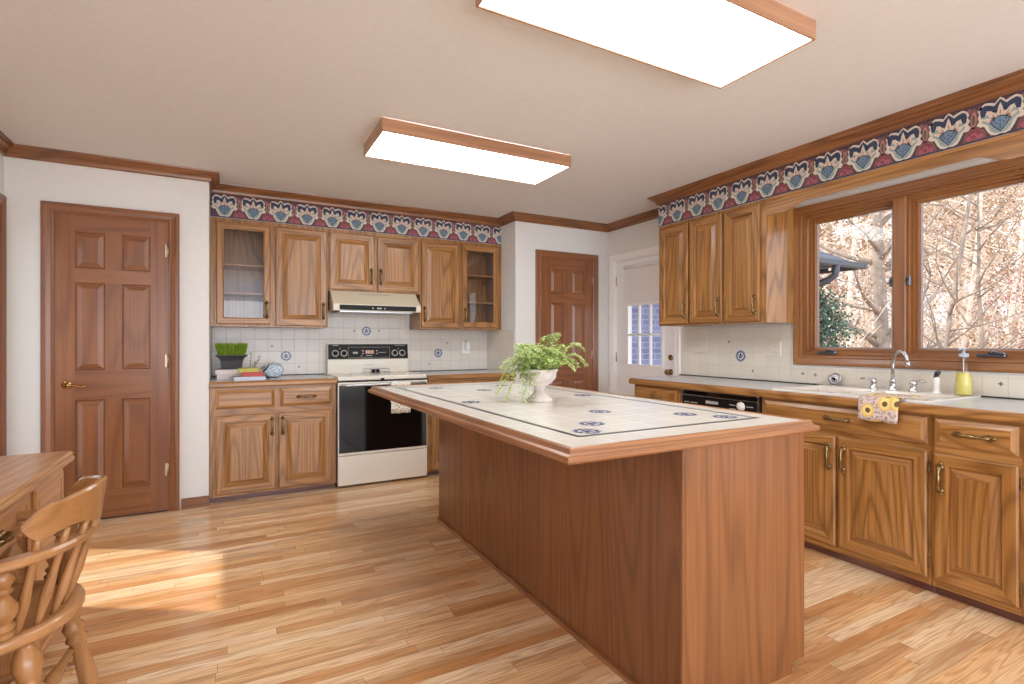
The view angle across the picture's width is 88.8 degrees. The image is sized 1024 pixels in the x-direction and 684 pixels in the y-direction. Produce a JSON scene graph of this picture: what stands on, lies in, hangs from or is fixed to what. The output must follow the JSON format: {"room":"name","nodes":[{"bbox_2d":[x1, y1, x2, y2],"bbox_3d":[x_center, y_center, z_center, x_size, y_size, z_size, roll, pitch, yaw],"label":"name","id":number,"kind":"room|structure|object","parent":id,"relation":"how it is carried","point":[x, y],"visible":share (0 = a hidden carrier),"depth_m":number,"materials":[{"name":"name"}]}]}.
{"room":"kitchen","nodes":[
{"label":"kitchen","id":0,"kind":"room"},
{"bbox_2d":[0,153,3,194],"bbox_3d":[-1.771,-0.022,0.519,0.100,2.465,7.800,0,0,-28],"label":"wall","id":1,"kind":"structure","parent":0,"point":[1,155],"depth_m":3.29,"materials":[{"name":"paint"}]},
{"bbox_2d":[0,193,6,455],"bbox_3d":[-2.966,0.144,2.783,0.096,2.131,1.132,0,0,-28],"label":"door","id":2,"kind":"structure","parent":1,"relation":"in","point":[3,199],"depth_m":3.27,"materials":[{"name":"brown wood"}]},
{"bbox_2d":[4,156,210,508],"bbox_3d":[-2.891,-0.022,3.876,1.130,2.465,0.630,0,0,-28],"label":"wall","id":3,"kind":"structure","parent":0,"point":[27,182],"depth_m":3.57,"materials":[{"name":"paint"}]},
{"bbox_2d":[40,200,179,519],"bbox_3d":[-2.725,0.144,3.569,0.764,2.132,0.067,0,0,-28],"label":"door","id":4,"kind":"structure","parent":3,"relation":"in","point":[110,276],"depth_m":3.58,"materials":[{"name":"brown wood"}]},
{"bbox_2d":[181,495,208,509],"bbox_3d":[-2.317,1.173,3.821,0.173,0.075,0.014,0,0,-28],"label":"baseboard","id":5,"kind":"structure","parent":3,"relation":"attached to","point":[201,501],"depth_m":3.81,"materials":[{"name":"brown wood"}]},
{"bbox_2d":[211,314,486,377],"bbox_3d":[-1.425,-0.022,5.085,4.860,2.465,0.100,0,0,-28],"label":"wall","id":6,"kind":"structure","parent":0,"point":[407,315],"depth_m":4.83,"materials":[{"name":"paint"}]},
{"bbox_2d":[210,216,327,328],"bbox_3d":[-2.058,-0.559,4.460,0.886,0.868,0.386,0,0,-28],"label":"upper cabinet","id":7,"kind":"object","parent":6,"relation":"attached to","point":[263,274],"visible":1,"depth_m":4.42,"materials":[{"name":"brown wood"}]},
{"bbox_2d":[224,263,262,270],"bbox_3d":[-2.260,-0.628,4.397,0.438,0.016,0.285,0,0,-28],"label":"shelf","id":8,"kind":"object","parent":7,"relation":"attached to","point":[227,266],"depth_m":4.35,"materials":[{"name":"brown wood"}]},
{"bbox_2d":[224,292,262,297],"bbox_3d":[-2.260,-0.398,4.397,0.438,0.016,0.285,0,0,-28],"label":"shelf","id":9,"kind":"object","parent":7,"relation":"attached to","point":[226,294],"depth_m":4.38,"materials":[{"name":"brown wood"}]},
{"bbox_2d":[212,311,486,375],"bbox_3d":[-1.404,0.004,5.036,2.582,0.587,0.006,0,0,-28],"label":"tile backsplash","id":10,"kind":"structure","parent":6,"relation":"attached to","point":[298,350],"depth_m":4.95,"materials":[{"name":"white tile"}]},
{"bbox_2d":[212,369,486,376],"bbox_3d":[-1.402,0.294,5.029,2.582,0.006,0.008,0,0,-28],"label":"trim","id":11,"kind":"structure","parent":6,"relation":"attached to","point":[466,369],"depth_m":5.26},
{"bbox_2d":[328,228,419,294],"bbox_3d":[-1.302,-0.722,4.870,0.829,0.543,0.386,0,0,-28],"label":"upper cabinet","id":12,"kind":"object","parent":6,"relation":"attached to","point":[358,261],"visible":0.98,"depth_m":4.72,"materials":[{"name":"brown wood"}]},
{"bbox_2d":[328,291,420,315],"bbox_3d":[-1.287,-0.353,4.805,0.765,0.187,0.515,0,0,-28],"label":"range hood","id":13,"kind":"object","parent":12,"relation":"attached to","point":[341,302],"visible":0.99,"depth_m":4.62,"materials":[{"name":"beige metal"}]},
{"bbox_2d":[410,237,500,329],"bbox_3d":[-0.556,-0.559,5.274,0.864,0.868,0.386,0,0,-28],"label":"upper cabinet","id":14,"kind":"object","parent":6,"relation":"attached to","point":[460,281],"visible":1,"depth_m":5.14,"materials":[{"name":"brown wood"}]},
{"bbox_2d":[467,274,492,280],"bbox_3d":[-0.393,-0.668,5.408,0.417,0.016,0.285,0,0,-28],"label":"shelf","id":15,"kind":"object","parent":14,"relation":"attached to","point":[469,277],"depth_m":5.43,"materials":[{"name":"brown wood"}]},
{"bbox_2d":[467,301,492,305],"bbox_3d":[-0.393,-0.398,5.408,0.417,0.016,0.285,0,0,-28],"label":"shelf","id":16,"kind":"object","parent":14,"relation":"attached to","point":[469,303],"depth_m":5.43,"materials":[{"name":"brown wood"}]},
{"bbox_2d":[211,216,495,244],"bbox_3d":[-1.328,-1.125,4.896,2.590,0.260,0.325,0,0,-28],"label":"wall","id":17,"kind":"structure","parent":0,"point":[211,216],"depth_m":4.62,"materials":[{"name":"paint"}]},
{"bbox_2d":[210,192,500,244],"bbox_3d":[-1.250,-1.092,4.752,2.590,0.190,0.004,0,0,-28],"label":"wallpaper border","id":18,"kind":"object","parent":17,"relation":"attached to","point":[221,205],"visible":1,"depth_m":4.63,"materials":[{"name":"multicoloured paper"}]},
{"bbox_2d":[0,0,1023,223],"bbox_3d":[0.431,-1.315,1.712,5.110,0.120,7.800,0,0,-28],"label":"ceiling","id":19,"kind":"structure","parent":0,"point":[286,95],"depth_m":2.62,"materials":[{"name":"paint"}]},
{"bbox_2d":[364,117,570,184],"bbox_3d":[-0.271,-1.214,3.404,1.270,0.081,0.460,0,0,-28],"label":"ceiling light","id":20,"kind":"object","parent":19,"relation":"attached to","point":[394,140],"visible":1,"depth_m":3.30,"materials":[{"name":"plastic"}]},
{"bbox_2d":[476,0,815,88],"bbox_3d":[0.526,-1.214,1.931,1.245,0.081,0.450,0,0,-28],"label":"ceiling light","id":21,"kind":"object","parent":19,"relation":"attached to","point":[715,43],"visible":1,"depth_m":1.97,"materials":[{"name":"plastic"}]},
{"bbox_2d":[41,474,1023,683],"bbox_3d":[0.431,1.260,1.712,5.110,0.100,7.800,0,0,-28],"label":"floor","id":22,"kind":"structure","parent":0,"point":[364,583],"depth_m":2.34,"materials":[{"name":"brown wood"}]},
{"bbox_2d":[0,451,74,675],"bbox_3d":[-1.743,0.830,1.343,0.691,0.760,1.523,0,0,-28],"label":"writing desk","id":23,"kind":"object","parent":22,"relation":"on","point":[34,481],"visible":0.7,"depth_m":1.80,"materials":[{"name":"brown wood"}]},
{"bbox_2d":[0,475,106,683],"bbox_3d":[-1.434,0.809,1.454,0.487,0.807,0.550,0,0,-23],"label":"chair","id":24,"kind":"object","parent":22,"relation":"on","point":[31,610],"visible":0.95,"depth_m":1.43,"materials":[{"name":"brown wood"}]},
{"bbox_2d":[209,384,335,502],"bbox_3d":[-1.983,0.774,4.343,0.905,0.872,0.668,0,0,-28],"label":"base cabinet","id":25,"kind":"object","parent":22,"relation":"on","point":[264,440],"visible":0.98,"depth_m":4.07,"materials":[{"name":"brown wood"}]},
{"bbox_2d":[209,374,336,387],"bbox_3d":[-1.987,0.321,4.354,0.910,0.046,0.634,0,0,-28],"label":"countertop","id":26,"kind":"structure","parent":25,"relation":"on","point":[282,380],"depth_m":4.13,"materials":[{"name":"white tile"}]},
{"bbox_2d":[216,374,241,379],"bbox_3d":[-2.261,0.278,4.267,0.270,0.040,0.223,0,0,-32],"label":"book","id":27,"kind":"object","parent":26,"relation":"on","point":[220,376],"visible":0.36,"depth_m":4.14,"materials":[{"name":"white paper"}]},
{"bbox_2d":[215,369,241,374],"bbox_3d":[-2.279,0.239,4.269,0.250,0.036,0.203,0,0,-28],"label":"book","id":28,"kind":"object","parent":27,"relation":"on","point":[217,371],"visible":0.57,"depth_m":4.17,"materials":[{"name":"white paper"}]},
{"bbox_2d":[215,343,247,368],"bbox_3d":[-2.298,0.113,4.283,0.242,0.216,0.178,0,0,-28],"label":"potted grass","id":29,"kind":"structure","parent":28,"relation":"on","point":[231,356],"depth_m":4.23,"materials":[{"name":"green plant"}]},
{"bbox_2d":[215,354,247,368],"bbox_3d":[-2.298,0.163,4.283,0.230,0.116,0.176,0,0,-28],"label":"pot","id":30,"kind":"object","parent":29,"relation":"attached to","point":[228,361],"depth_m":4.22,"materials":[{"name":"grey ceramic"}]},
{"bbox_2d":[233,375,265,380],"bbox_3d":[-2.060,0.282,4.097,0.220,0.030,0.173,0,0,-30],"label":"book","id":31,"kind":"object","parent":26,"relation":"on","point":[235,378],"visible":0.98,"depth_m":4.03,"materials":[{"name":"white paper"}]},
{"bbox_2d":[242,371,262,376],"bbox_3d":[-2.046,0.251,4.122,0.150,0.032,0.133,0,0,-26],"label":"book","id":32,"kind":"object","parent":31,"relation":"on","point":[260,373],"visible":0.95,"depth_m":4.06,"materials":[{"name":"red paper"}]},
{"bbox_2d":[237,367,258,371],"bbox_3d":[-2.079,0.220,4.110,0.140,0.030,0.123,0,0,-34],"label":"book","id":33,"kind":"object","parent":32,"relation":"on","point":[254,369],"visible":1,"depth_m":4.06,"materials":[{"name":"yellow paper"}]},
{"bbox_2d":[264,363,283,377],"bbox_3d":[-1.994,0.236,4.375,0.136,0.122,0.088,0,0,4],"label":"ceramic dish","id":34,"kind":"object","parent":26,"relation":"on","point":[274,370],"visible":0.96,"depth_m":4.36,"materials":[{"name":"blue ceramic"}]},
{"bbox_2d":[326,343,426,486],"bbox_3d":[-1.229,0.612,4.731,0.768,1.196,0.670,0,0,-28],"label":"electric range","id":35,"kind":"object","parent":22,"relation":"on","point":[374,444],"visible":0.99,"depth_m":4.49,"materials":[{"name":"white metal"}]},
{"bbox_2d":[333,345,398,357],"bbox_3d":[-1.348,0.088,4.963,0.680,0.119,0.015,0,0,-28],"label":"control panel","id":36,"kind":"object","parent":35,"relation":"attached to","point":[339,351],"depth_m":4.94,"materials":[{"name":"black plastic"}]},
{"bbox_2d":[326,371,426,380],"bbox_3d":[-1.243,0.305,4.757,0.768,0.037,0.610,0,0,-28],"label":"cooktop","id":37,"kind":"object","parent":35,"relation":"in","point":[340,375],"depth_m":4.60,"materials":[{"name":"white metal"}]},
{"bbox_2d":[390,381,410,413],"bbox_3d":[-0.962,0.475,4.505,0.171,0.275,0.040,0,0,-28],"label":"dish towel","id":38,"kind":"object","parent":35,"relation":"hanging from","point":[395,407],"visible":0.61,"depth_m":4.48,"materials":[{"name":"fabric"}]},
{"bbox_2d":[426,377,513,474],"bbox_3d":[-0.499,0.774,5.147,0.887,0.872,0.668,0,0,-28],"label":"base cabinet","id":39,"kind":"object","parent":22,"relation":"on","point":[432,421],"visible":0.06,"depth_m":4.71,"materials":[{"name":"brown wood"}]},
{"bbox_2d":[416,370,515,379],"bbox_3d":[-0.506,0.321,5.157,0.892,0.046,0.634,0,0,-28],"label":"countertop","id":40,"kind":"structure","parent":39,"relation":"on","point":[456,374],"depth_m":4.94,"materials":[{"name":"white tile"}]},
{"bbox_2d":[437,418,803,683],"bbox_3d":[0.315,0.774,2.756,0.697,0.872,2.174,0,0,-28],"label":"kitchen island","id":41,"kind":"object","parent":22,"relation":"on","point":[686,566],"visible":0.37,"depth_m":1.87,"materials":[{"name":"brown wood"}]},
{"bbox_2d":[368,381,819,464],"bbox_3d":[0.100,0.315,2.703,1.137,0.046,2.318,0,0,-28],"label":"island countertop","id":42,"kind":"structure","parent":41,"relation":"on","point":[579,426],"depth_m":1.96,"materials":[{"name":"tile"}]},
{"bbox_2d":[494,332,588,403],"bbox_3d":[0.137,0.153,2.635,0.457,0.405,0.331,0,0,-25],"label":"potted fern","id":43,"kind":"object","parent":42,"relation":"on","point":[533,364],"visible":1,"depth_m":2.56,"materials":[{"name":"green plant"}]},
{"bbox_2d":[635,384,681,402],"bbox_3d":[1.394,0.774,4.234,0.707,0.872,0.513,0,0,-28],"label":"base cabinet","id":44,"kind":"object","parent":22,"relation":"on","point":[646,391],"visible":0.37,"depth_m":4.04,"materials":[{"name":"brown wood"}]},
{"bbox_2d":[629,376,1023,423],"bbox_3d":[1.992,0.321,3.154,0.680,0.046,3.049,0,0,-28],"label":"countertop","id":45,"kind":"structure","parent":44,"relation":"on","point":[983,408],"depth_m":2.89,"materials":[{"name":"white tile"}]},
{"bbox_2d":[828,373,840,384],"bbox_3d":[2.158,0.249,3.495,0.031,0.081,0.084,0,0,-28],"label":"strainer","id":46,"kind":"object","parent":45,"relation":"on","point":[835,378],"visible":0.98,"depth_m":3.49,"materials":[{"name":"metal"}]},
{"bbox_2d":[772,384,980,402],"bbox_3d":[2.069,0.365,3.032,0.568,0.159,0.828,0,0,-28],"label":"sink","id":47,"kind":"object","parent":45,"relation":"in","point":[852,391],"visible":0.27,"depth_m":3.00,"materials":[{"name":"ceramic"}]},
{"bbox_2d":[932,371,941,392],"bbox_3d":[2.377,0.222,2.919,0.043,0.127,0.058,0,0,5],"label":"sprayer","id":48,"kind":"object","parent":47,"relation":"on","point":[936,379],"visible":1,"depth_m":2.92,"materials":[{"name":"white paint"}]},
{"bbox_2d":[954,348,972,394],"bbox_3d":[2.435,0.158,2.818,0.084,0.252,0.080,0,0,-28],"label":"soap dispenser","id":49,"kind":"object","parent":47,"relation":"on","point":[963,381],"visible":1,"depth_m":2.80,"materials":[{"name":"yellow plastic"}]},
{"bbox_2d":[857,393,921,423],"bbox_3d":[1.960,0.342,2.714,0.244,0.132,0.186,0,0,-28],"label":"dish towel","id":50,"kind":"object","parent":45,"relation":"on","point":[874,407],"visible":1,"depth_m":2.66,"materials":[{"name":"fabric"}]},
{"bbox_2d":[860,350,926,391],"bbox_3d":[2.258,0.166,3.106,0.071,0.241,0.352,0,0,-28],"label":"sink faucet","id":51,"kind":"object","parent":45,"relation":"on","point":[892,382],"visible":1,"depth_m":3.09,"materials":[{"name":"silver metal"}]},
{"bbox_2d":[682,389,761,412],"bbox_3d":[1.661,0.776,3.710,0.645,0.868,0.638,0,0,-28],"label":"dishwasher","id":52,"kind":"object","parent":22,"relation":"on","point":[706,398],"visible":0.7,"depth_m":3.52,"materials":[{"name":"black plastic"}]},
{"bbox_2d":[762,397,936,592],"bbox_3d":[2.046,0.774,3.030,0.707,0.872,0.902,0,0,-28],"label":"base cabinet","id":53,"kind":"object","parent":22,"relation":"on","point":[868,484],"visible":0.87,"depth_m":2.73,"materials":[{"name":"brown wood"}]},
{"bbox_2d":[932,415,1023,623],"bbox_3d":[2.341,0.774,2.486,0.707,0.872,0.332,0,0,-28],"label":"base cabinet","id":54,"kind":"object","parent":22,"relation":"on","point":[978,464],"visible":0.98,"depth_m":2.33,"materials":[{"name":"brown wood"}]},
{"bbox_2d":[487,221,607,392],"bbox_3d":[0.385,-0.022,5.651,1.140,2.465,0.630,0,0,-28],"label":"wall","id":55,"kind":"structure","parent":0,"point":[519,240],"depth_m":5.26,"materials":[{"name":"paint"}]},
{"bbox_2d":[487,329,513,371],"bbox_3d":[-0.123,0.086,5.385,0.004,0.421,0.600,0,0,-28],"label":"tile backsplash","id":56,"kind":"structure","parent":55,"relation":"attached to","point":[500,343],"depth_m":5.39,"materials":[{"name":"white tile"}]},
{"bbox_2d":[535,249,597,390],"bbox_3d":[0.592,0.144,5.357,0.771,2.132,0.084,0,0,-28],"label":"door","id":57,"kind":"structure","parent":55,"relation":"in","point":[566,283],"depth_m":5.39,"materials":[{"name":"brown wood"}]},
{"bbox_2d":[608,158,1023,392],"bbox_3d":[2.607,-0.022,2.891,0.140,2.465,7.800,0,0,-28],"label":"wall","id":58,"kind":"structure","parent":0,"point":[642,235],"depth_m":3.81,"materials":[{"name":"paint"}]},
{"bbox_2d":[623,260,658,306],"bbox_3d":[1.293,-0.574,5.153,0.038,0.419,0.550,0,0,-28],"label":"roller shade","id":59,"kind":"object","parent":58,"relation":"attached to","point":[641,279],"visible":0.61,"depth_m":5.17,"materials":[{"name":"fabric"}]},
{"bbox_2d":[609,245,680,395],"bbox_3d":[1.335,0.145,5.190,0.184,2.130,0.995,0,0,-28],"label":"door","id":60,"kind":"structure","parent":58,"relation":"in","point":[621,368],"depth_m":5.39,"materials":[{"name":"white paint"}]},
{"bbox_2d":[659,199,795,326],"bbox_3d":[1.633,-0.565,4.129,0.388,0.856,1.025,0,0,-28],"label":"upper cabinet","id":61,"kind":"object","parent":58,"relation":"attached to","point":[735,265],"visible":0.99,"depth_m":3.87,"materials":[{"name":"brown wood"}]},
{"bbox_2d":[679,374,1023,399],"bbox_3d":[2.257,0.294,3.356,0.017,0.007,3.110,0,0,-28],"label":"trim","id":62,"kind":"structure","parent":58,"relation":"attached to","point":[679,374],"depth_m":3.82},
{"bbox_2d":[681,325,1023,398],"bbox_3d":[2.267,0.086,3.366,0.006,0.421,3.100,0,0,-28],"label":"tile backsplash","id":63,"kind":"structure","parent":58,"relation":"attached to","point":[732,352],"depth_m":3.92,"materials":[{"name":"white tile"}]},
{"bbox_2d":[695,339,706,352],"bbox_3d":[1.628,0.035,4.521,0.018,0.116,0.131,0,0,-28],"label":"wall switch","id":64,"kind":"object","parent":63,"relation":"attached to","point":[700,344],"visible":1,"depth_m":4.52,"materials":[{"name":"beige plastic"}]},
{"bbox_2d":[765,341,780,356],"bbox_3d":[1.954,0.053,3.919,0.018,0.116,0.131,0,0,-28],"label":"wall outlet","id":65,"kind":"object","parent":63,"relation":"attached to","point":[772,348],"visible":1,"depth_m":3.92,"materials":[{"name":"beige plastic"}]},
{"bbox_2d":[793,156,1023,372],"bbox_3d":[2.408,-0.400,3.207,0.159,1.122,1.357,0,0,-28],"label":"window","id":66,"kind":"structure","parent":58,"relation":"in","point":[905,201],"depth_m":3.17,"materials":[{"name":"brown wood"}]},
{"bbox_2d":[660,129,1023,226],"bbox_3d":[2.838,-1.125,1.978,0.325,0.260,5.975,0,0,-28],"label":"wall","id":67,"kind":"structure","parent":0,"point":[974,159],"depth_m":3.18,"materials":[{"name":"paint"}]},
{"bbox_2d":[0,69,1023,231],"bbox_3d":[0.511,-1.218,1.514,4.860,0.074,7.375,0,0,-28],"label":"trim","id":68,"kind":"structure","parent":67,"relation":"attached to","point":[1012,82],"depth_m":3.65,"materials":[{"name":"brown wood"}]},
{"bbox_2d":[658,89,1023,226],"bbox_3d":[2.318,-1.092,2.592,0.004,0.190,4.400,0,0,-28],"label":"wallpaper border","id":69,"kind":"object","parent":67,"relation":"attached to","point":[1002,115],"visible":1,"depth_m":3.04,"materials":[{"name":"multicoloured paper"}]},
{"bbox_2d":[766,130,1023,214],"bbox_3d":[2.102,-0.934,2.998,0.025,0.118,1.408,0,0,-28],"label":"window valance","id":70,"kind":"object","parent":67,"relation":"attached to","point":[1011,145],"visible":1,"depth_m":2.85,"materials":[{"name":"brown wood"}]},
{"label":"outside","id":71,"kind":"structure","parent":0,"visible":0},
{"bbox_2d":[836,329,1020,346],"bbox_3d":[16.821,0.624,19.123,40.000,3.213,69.600,0,0,-28],"label":"ground","id":72,"kind":"structure","parent":71,"point":[939,329],"depth_m":31.43,"materials":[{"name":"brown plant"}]},
{"bbox_2d":[632,250,867,364],"bbox_3d":[1.960,-0.165,8.516,4.040,4.550,5.092,0,0,-28],"label":"house wing","id":73,"kind":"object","parent":72,"relation":"on","point":[826,260],"visible":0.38,"depth_m":6.22,"materials":[{"name":"brick"}]},
{"bbox_2d":[819,277,863,346],"bbox_3d":[4.305,0.572,7.341,1.094,2.950,1.134,0,0,-37],"label":"bush","id":74,"kind":"object","parent":72,"relation":"on","point":[824,313],"visible":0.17,"depth_m":7.11,"materials":[{"name":"green plant"}]},
{"bbox_2d":[821,218,889,295],"bbox_3d":[8.858,-5.121,18.123,15.183,13.678,8.364,0,0,3],"label":"autumn tree","id":75,"kind":"object","parent":72,"relation":"on","point":[852,218],"visible":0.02,"depth_m":17.47,"materials":[{"name":"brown plant"}]},
{"bbox_2d":[819,203,944,344],"bbox_3d":[14.333,-7.018,24.101,12.576,16.176,9.904,0,0,23],"label":"autumn tree","id":76,"kind":"object","parent":72,"relation":"on","point":[925,203],"visible":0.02,"depth_m":24.10,"materials":[{"name":"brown plant"}]},
{"bbox_2d":[820,204,987,306],"bbox_3d":[18.428,-9.073,29.982,15.136,19.286,13.401,0,0,4],"label":"autumn tree","id":77,"kind":"object","parent":72,"relation":"on","point":[825,238],"visible":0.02,"depth_m":28.30,"materials":[{"name":"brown plant"}]},
{"bbox_2d":[819,216,995,319],"bbox_3d":[21.103,-10.120,31.033,16.986,21.082,15.876,0,0,22],"label":"autumn tree","id":78,"kind":"object","parent":72,"relation":"on","point":[862,216],"visible":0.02,"depth_m":30.46,"materials":[{"name":"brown plant"}]},
{"bbox_2d":[819,193,1010,346],"bbox_3d":[8.844,-4.646,15.401,9.430,12.578,10.148,0,0,-28],"label":"autumn tree","id":79,"kind":"object","parent":72,"relation":"on","point":[820,225],"visible":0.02,"depth_m":14.65,"materials":[{"name":"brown plant"}]},
{"bbox_2d":[819,199,1010,320],"bbox_3d":[10.270,-4.483,16.775,11.044,12.286,9.888,0,0,-28],"label":"autumn tree","id":80,"kind":"object","parent":72,"relation":"on","point":[944,199],"visible":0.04,"depth_m":15.05,"materials":[{"name":"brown plant"}]},
{"bbox_2d":[819,198,1017,346],"bbox_3d":[12.214,-4.831,17.467,10.910,12.817,11.760,0,0,-13],"label":"autumn tree","id":81,"kind":"object","parent":72,"relation":"on","point":[870,233],"visible":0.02,"depth_m":17.37,"materials":[{"name":"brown plant"}]},
{"bbox_2d":[819,189,1020,346],"bbox_3d":[8.128,-3.501,12.427,9.373,10.789,7.874,0,0,-28],"label":"autumn tree","id":82,"kind":"object","parent":72,"relation":"on","point":[855,232],"visible":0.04,"depth_m":13.11,"materials":[{"name":"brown plant"}]},
{"bbox_2d":[822,190,1017,347],"bbox_3d":[9.182,-3.164,10.591,6.829,10.451,6.248,0,0,15],"label":"autumn tree","id":83,"kind":"object","parent":72,"relation":"on","point":[972,287],"visible":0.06,"depth_m":10.27,"materials":[{"name":"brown plant"}]},
{"bbox_2d":[819,296,1022,347],"bbox_3d":[15.984,-0.106,20.337,28.236,4.969,12.931,0,0,-39],"label":"undergrowth","id":84,"kind":"object","parent":72,"relation":"on","point":[958,314],"visible":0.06,"depth_m":15.51,"materials":[{"name":"beige plant"}]},
{"bbox_2d":[820,202,1021,345],"bbox_3d":[12.991,-6.072,19.933,12.214,14.772,11.350,0,0,14],"label":"autumn tree","id":85,"kind":"object","parent":72,"relation":"on","point":[848,227],"visible":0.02,"depth_m":20.03,"materials":[{"name":"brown plant"}]},
{"bbox_2d":[822,189,1019,335],"bbox_3d":[18.714,-7.286,23.785,13.848,16.149,14.081,0,0,13],"label":"autumn tree","id":86,"kind":"object","parent":72,"relation":"on","point":[1002,189],"visible":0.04,"depth_m":23.44,"materials":[{"name":"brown plant"}]},
{"bbox_2d":[819,197,1023,347],"bbox_3d":[6.349,-2.243,9.270,6.671,8.650,5.956,0,0,-7],"label":"autumn tree","id":87,"kind":"object","parent":72,"relation":"on","point":[879,250],"visible":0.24,"depth_m":9.46,"materials":[{"name":"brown plant"}]},
{"bbox_2d":[819,184,1023,348],"bbox_3d":[6.687,-2.203,8.296,5.954,8.473,6.546,0,0,16],"label":"autumn tree","id":88,"kind":"object","parent":72,"relation":"on","point":[955,288],"visible":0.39,"depth_m":8.16,"materials":[{"name":"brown plant"}]},
{"bbox_2d":[819,270,1023,348],"bbox_3d":[14.008,-0.403,16.873,24.021,5.027,11.189,0,0,-28],"label":"saplings","id":89,"kind":"object","parent":72,"relation":"on","point":[996,340],"visible":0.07,"depth_m":11.30,"materials":[{"name":"brown plant"}]},
{"bbox_2d":[821,190,1021,336],"bbox_3d":[19.800,-7.345,23.998,14.784,16.138,12.742,0,0,-28],"label":"autumn tree","id":90,"kind":"object","parent":72,"relation":"on","point":[933,268],"visible":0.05,"depth_m":23.48,"materials":[{"name":"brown plant"}]},
{"bbox_2d":[820,195,1023,346],"bbox_3d":[9.305,-4.038,14.229,7.430,11.409,9.904,0,0,-28],"label":"autumn tree","id":91,"kind":"object","parent":72,"relation":"on","point":[841,226],"visible":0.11,"depth_m":14.07,"materials":[{"name":"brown plant"}]},
{"bbox_2d":[820,193,1023,313],"bbox_3d":[13.038,-4.403,17.056,9.789,11.981,11.083,0,0,-28],"label":"autumn tree","id":92,"kind":"object","parent":72,"relation":"on","point":[987,193],"visible":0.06,"depth_m":16.12,"materials":[{"name":"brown plant"}]},
{"bbox_2d":[823,187,1021,328],"bbox_3d":[13.774,-4.847,17.512,11.367,12.423,10.807,0,0,32],"label":"autumn tree","id":93,"kind":"object","parent":72,"relation":"on","point":[1013,187],"visible":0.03,"depth_m":17.64,"materials":[{"name":"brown plant"}]},
{"bbox_2d":[823,189,1023,347],"bbox_3d":[8.912,-2.752,11.756,5.934,9.364,7.323,0,0,29],"label":"autumn tree","id":94,"kind":"object","parent":72,"relation":"on","point":[858,253],"visible":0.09,"depth_m":11.90,"materials":[{"name":"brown plant"}]},
{"bbox_2d":[826,188,1023,344],"bbox_3d":[11.254,-3.886,13.570,8.379,10.946,7.440,0,0,19],"label":"autumn tree","id":95,"kind":"object","parent":72,"relation":"on","point":[975,198],"visible":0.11,"depth_m":13.06,"materials":[{"name":"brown plant"}]},
{"bbox_2d":[828,184,1023,347],"bbox_3d":[10.410,-2.275,10.791,7.626,8.353,7.293,0,0,41],"label":"autumn tree","id":96,"kind":"object","parent":72,"relation":"on","point":[1008,329],"visible":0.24,"depth_m":10.99,"materials":[{"name":"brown plant"}]},
{"bbox_2d":[836,185,1023,345],"bbox_3d":[16.213,-4.784,17.085,12.251,13.544,10.107,0,0,38],"label":"autumn tree","id":97,"kind":"object","parent":72,"relation":"on","point":[992,198],"visible":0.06,"depth_m":17.03,"materials":[{"name":"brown plant"}]},
{"bbox_2d":[843,184,1023,331],"bbox_3d":[13.736,-4.147,14.090,10.428,11.150,8.829,0,0,9],"label":"autumn tree","id":98,"kind":"object","parent":72,"relation":"on","point":[1019,199],"visible":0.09,"depth_m":14.93,"materials":[{"name":"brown plant"}]},
{"bbox_2d":[862,185,1023,343],"bbox_3d":[14.687,-5.770,17.817,12.486,13.550,9.884,0,0,-28],"label":"autumn tree","id":99,"kind":"object","parent":72,"relation":"on","point":[947,263],"visible":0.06,"depth_m":18.59,"materials":[{"name":"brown plant"}]},
{"bbox_2d":[865,184,1023,348],"bbox_3d":[8.779,-1.603,9.254,5.169,7.309,5.452,0,0,-4],"label":"autumn tree","id":100,"kind":"object","parent":72,"relation":"on","point":[979,277],"visible":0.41,"depth_m":9.24,"materials":[{"name":"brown plant"}]},
{"bbox_2d":[887,189,1023,348],"bbox_3d":[17.766,-6.221,17.267,12.100,14.314,10.262,0,0,-28],"label":"autumn tree","id":101,"kind":"object","parent":72,"relation":"on","point":[1001,189],"visible":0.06,"depth_m":17.93,"materials":[{"name":"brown plant"}]},
{"bbox_2d":[923,255,1023,348],"bbox_3d":[10.204,0.122,10.655,4.172,3.700,3.262,0,0,-28],"label":"maple","id":102,"kind":"object","parent":72,"relation":"on","point":[1019,282],"visible":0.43,"depth_m":10.47,"materials":[{"name":"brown plant"}]},
{"bbox_2d":[923,185,1023,346],"bbox_3d":[12.530,-3.389,12.735,8.761,9.827,8.406,0,0,8],"label":"autumn tree","id":103,"kind":"object","parent":72,"relation":"on","point":[1017,192],"visible":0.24,"depth_m":12.78,"materials":[{"name":"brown plant"}]},
{"bbox_2d":[923,185,1023,339],"bbox_3d":[23.296,-7.296,24.263,11.883,15.086,11.375,0,0,-33],"label":"autumn tree","id":104,"kind":"object","parent":72,"relation":"on","point":[1021,185],"visible":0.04,"depth_m":23.95,"materials":[{"name":"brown plant"}]},
{"bbox_2d":[925,186,1021,345],"bbox_3d":[21.585,-7.776,26.239,11.815,16.089,12.019,0,0,11],"label":"autumn tree","id":105,"kind":"object","parent":72,"relation":"on","point":[974,341],"visible":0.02,"depth_m":25.06,"materials":[{"name":"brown plant"}]},
{"bbox_2d":[926,185,1023,330],"bbox_3d":[27.036,-10.793,30.844,15.545,20.505,15.999,0,0,42],"label":"autumn tree","id":106,"kind":"object","parent":72,"relation":"on","point":[1018,185],"visible":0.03,"depth_m":31.09,"materials":[{"name":"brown plant"}]},
{"bbox_2d":[946,240,1023,348],"bbox_3d":[11.014,-0.288,11.552,3.424,4.152,3.646,0,0,28],"label":"maple","id":107,"kind":"object","parent":72,"relation":"on","point":[946,240],"visible":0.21,"depth_m":11.28,"materials":[{"name":"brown plant"}]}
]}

